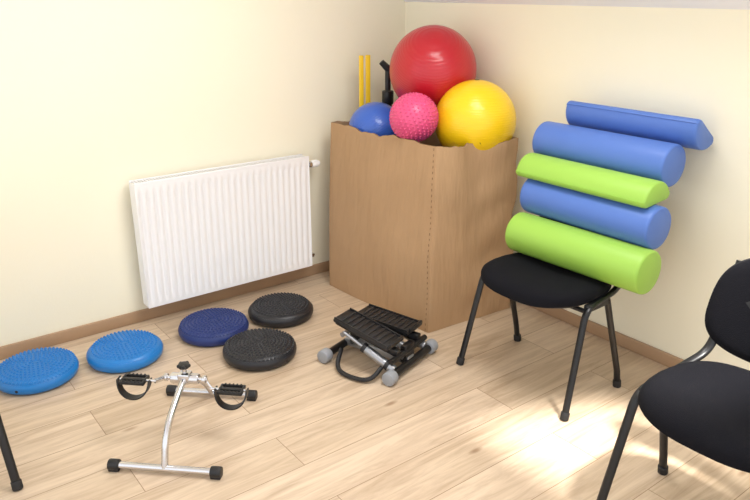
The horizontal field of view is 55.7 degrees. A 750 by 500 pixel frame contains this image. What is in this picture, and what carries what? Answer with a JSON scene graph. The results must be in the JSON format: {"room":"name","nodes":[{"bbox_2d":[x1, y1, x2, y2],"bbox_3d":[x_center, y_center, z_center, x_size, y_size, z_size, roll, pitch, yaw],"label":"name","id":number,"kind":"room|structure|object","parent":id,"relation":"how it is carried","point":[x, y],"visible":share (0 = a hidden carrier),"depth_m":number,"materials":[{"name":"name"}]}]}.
{"room":"physiotherapy room","nodes":[
{"label":"physiotherapy room","id":0,"kind":"room"},
{"bbox_2d":[0,0,404,346],"bbox_3d":[-1.495,-0.856,2.751,4.320,2.701,0.120,-15,25,-35],"label":"wall","id":1,"kind":"structure","parent":0,"point":[97,97],"depth_m":3.16,"materials":[{"name":"beige paint"}]},
{"bbox_2d":[0,261,328,359],"bbox_3d":[-1.502,0.415,3.124,4.200,0.058,0.014,-15,25,-35],"label":"baseboard","id":2,"kind":"structure","parent":1,"relation":"attached to","point":[6,351],"depth_m":3.41,"materials":[{"name":"brown wood"}]},
{"bbox_2d":[129,154,319,308],"bbox_3d":[-0.693,-0.125,3.518,0.982,0.599,0.106,-15,25,-35],"label":"radiator","id":3,"kind":"object","parent":1,"relation":"attached to","point":[203,231],"visible":1,"depth_m":3.42,"materials":[{"name":"white metal"}]},
{"bbox_2d":[0,271,749,499],"bbox_3d":[-0.041,1.110,1.441,4.320,0.080,4.920,-15,25,-35],"label":"floor","id":4,"kind":"structure","parent":0,"point":[489,426],"depth_m":2.59,"materials":[{"name":"laminate"}]},
{"bbox_2d":[0,415,22,491],"bbox_3d":[-1.497,0.387,2.157,0.569,0.786,0.548,-15,25,-35],"label":"chair","id":5,"kind":"object","parent":4,"relation":"on","point":[16,483],"visible":1,"depth_m":2.24,"materials":[{"name":"black metal"}]},
{"bbox_2d":[0,347,78,394],"bbox_3d":[-1.386,0.484,2.908,0.320,0.076,0.320,1,20,3],"label":"disc","id":6,"kind":"object","parent":4,"relation":"on","point":[40,370],"visible":1,"depth_m":2.85,"materials":[{"name":"blue rubber"}]},
{"bbox_2d":[86,329,162,372],"bbox_3d":[-1.079,0.427,3.064,0.316,0.076,0.316,10,23,26],"label":"disc","id":7,"kind":"object","parent":4,"relation":"on","point":[124,351],"visible":1,"depth_m":3.00,"materials":[{"name":"blue rubber"}]},
{"bbox_2d":[107,361,257,479],"bbox_3d":[-0.664,0.523,2.510,0.446,0.280,0.507,2,20,6],"label":"pedal exerciser","id":8,"kind":"object","parent":4,"relation":"on","point":[184,377],"visible":1,"depth_m":2.45,"materials":[{"name":"silver metal"}]},
{"bbox_2d":[178,308,248,346],"bbox_3d":[-0.745,0.347,3.280,0.320,0.076,0.320,-2,20,-4],"label":"disc","id":9,"kind":"object","parent":4,"relation":"on","point":[212,327],"visible":0.98,"depth_m":3.21,"materials":[{"name":"blue rubber"}]},
{"bbox_2d":[223,328,296,370],"bbox_3d":[-0.499,0.421,3.078,0.318,0.076,0.318,14,25,34],"label":"disc","id":10,"kind":"object","parent":4,"relation":"on","point":[258,349],"visible":1,"depth_m":3.01,"materials":[{"name":"black rubber"}]},
{"bbox_2d":[248,292,312,327],"bbox_3d":[-0.459,0.283,3.453,0.316,0.076,0.316,-11,23,-27],"label":"disc","id":11,"kind":"object","parent":4,"relation":"on","point":[279,310],"visible":1,"depth_m":3.38,"materials":[{"name":"black rubber"}]},
{"bbox_2d":[317,303,437,385],"bbox_3d":[0.015,0.363,3.039,0.387,0.213,0.460,13,24,32],"label":"mini stepper","id":12,"kind":"object","parent":4,"relation":"on","point":[377,331],"visible":1,"depth_m":2.97,"materials":[{"name":"black paint"}]},
{"bbox_2d":[329,121,517,332],"bbox_3d":[0.210,-0.179,3.555,0.573,0.872,0.873,-15,25,-35],"label":"cardboard box","id":13,"kind":"object","parent":4,"relation":"on","point":[414,226],"visible":0.88,"depth_m":3.30,"materials":[{"name":"brown cardboard"}]},
{"bbox_2d":[359,55,363,106],"bbox_3d":[-0.070,-0.425,3.775,0.024,1.180,0.008,-7,21,-19],"label":"stick","id":14,"kind":"object","parent":13,"relation":"in","point":[361,57],"visible":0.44,"depth_m":3.61,"materials":[{"name":"yellow plastic"}]},
{"bbox_2d":[365,55,369,102],"bbox_3d":[-0.036,-0.434,3.799,0.026,1.180,0.008,-7,21,-19],"label":"stick","id":15,"kind":"object","parent":13,"relation":"in","point":[367,57],"visible":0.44,"depth_m":3.63,"materials":[{"name":"yellow plastic"}]},
{"bbox_2d":[349,102,399,137],"bbox_3d":[0.005,-0.603,3.570,0.278,0.278,0.278,-5,21,-13],"label":"exercise ball","id":16,"kind":"object","parent":13,"relation":"in","point":[372,117],"visible":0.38,"depth_m":3.45,"materials":[{"name":"blue rubber"}]},
{"bbox_2d":[379,60,393,106],"bbox_3d":[0.072,-0.439,3.839,0.095,1.146,0.066,-15,25,-35],"label":"pump","id":17,"kind":"object","parent":13,"relation":"in","point":[387,94],"visible":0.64,"depth_m":3.67,"materials":[{"name":"black plastic"}]},
{"bbox_2d":[389,92,438,141],"bbox_3d":[0.176,-0.599,3.213,0.224,0.225,0.224,11,23,27],"label":"ball","id":18,"kind":"object","parent":13,"relation":"on","point":[413,116],"visible":0.97,"depth_m":3.14,"materials":[{"name":"pink rubber"}]},
{"bbox_2d":[435,79,515,149],"bbox_3d":[0.462,-0.596,3.283,0.376,0.377,0.376,-15,25,-35],"label":"exercise ball","id":19,"kind":"object","parent":13,"relation":"in","point":[481,113],"visible":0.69,"depth_m":3.14,"materials":[{"name":"yellow rubber"}]},
{"bbox_2d":[390,25,476,106],"bbox_3d":[0.279,-0.866,3.422,0.418,0.418,0.418,-4,21,-11],"label":"exercise ball","id":20,"kind":"object","parent":19,"relation":"on","point":[429,60],"visible":0.72,"depth_m":3.26,"materials":[{"name":"red rubber"}]},
{"bbox_2d":[456,216,620,420],"bbox_3d":[0.716,0.139,2.831,0.548,0.786,0.569,-16,25,-36],"label":"chair","id":21,"kind":"object","parent":4,"relation":"on","point":[521,278],"visible":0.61,"depth_m":2.67,"materials":[{"name":"black fabric"}]},
{"bbox_2d":[505,212,660,294],"bbox_3d":[0.785,0.001,2.744,0.166,0.166,0.605,-16,25,-36],"label":"foam roller","id":22,"kind":"object","parent":21,"relation":"on","point":[634,268],"visible":1,"depth_m":2.64,"materials":[{"name":"green plastic"}]},
{"bbox_2d":[520,178,670,249],"bbox_3d":[0.834,-0.156,2.749,0.160,0.160,0.590,-15,25,-35],"label":"foam roller","id":23,"kind":"object","parent":22,"relation":"on","point":[649,227],"visible":0.84,"depth_m":2.64,"materials":[{"name":"blue plastic"}]},
{"bbox_2d":[516,153,669,207],"bbox_3d":[0.822,-0.281,2.740,0.163,0.088,0.600,-15,25,-35],"label":"foam roller","id":24,"kind":"object","parent":23,"relation":"on","point":[638,191],"visible":1,"depth_m":2.65,"materials":[{"name":"green plastic"}]},
{"bbox_2d":[532,121,685,186],"bbox_3d":[0.904,-0.388,2.803,0.160,0.160,0.605,-15,25,-35],"label":"foam roller","id":25,"kind":"object","parent":24,"relation":"on","point":[662,161],"visible":0.86,"depth_m":2.70,"materials":[{"name":"blue plastic"}]},
{"bbox_2d":[566,101,712,149],"bbox_3d":[1.023,-0.498,2.789,0.138,0.120,0.580,-15,25,-35],"label":"foam roller","id":26,"kind":"object","parent":25,"relation":"on","point":[692,133],"visible":0.88,"depth_m":2.70,"materials":[{"name":"blue plastic"}]},
{"bbox_2d":[596,258,749,499],"bbox_3d":[1.018,0.464,1.951,0.548,0.786,0.569,-16,25,-36],"label":"chair","id":27,"kind":"object","parent":4,"relation":"on","point":[702,406],"visible":1,"depth_m":1.98,"materials":[{"name":"black fabric"}]},
{"bbox_2d":[404,0,749,9],"bbox_3d":[0.922,-1.169,1.301,1.750,1.431,4.800,-15,25,-35],"label":"ceiling","id":28,"kind":"structure","parent":0,"point":[702,4],"depth_m":2.78,"materials":[{"name":"white paint"}]},
{"bbox_2d":[405,2,749,369],"bbox_3d":[1.666,-0.022,2.328,0.120,1.430,4.800,-15,25,-35],"label":"wall","id":29,"kind":"structure","parent":0,"point":[683,62],"depth_m":2.85,"materials":[{"name":"beige paint"}]},
{"bbox_2d":[527,305,683,366],"bbox_3d":[1.617,0.637,2.522,0.014,0.058,4.786,-15,25,-35],"label":"baseboard","id":30,"kind":"structure","parent":29,"relation":"attached to","point":[662,357],"depth_m":3.15,"materials":[{"name":"brown wood"}]}
]}

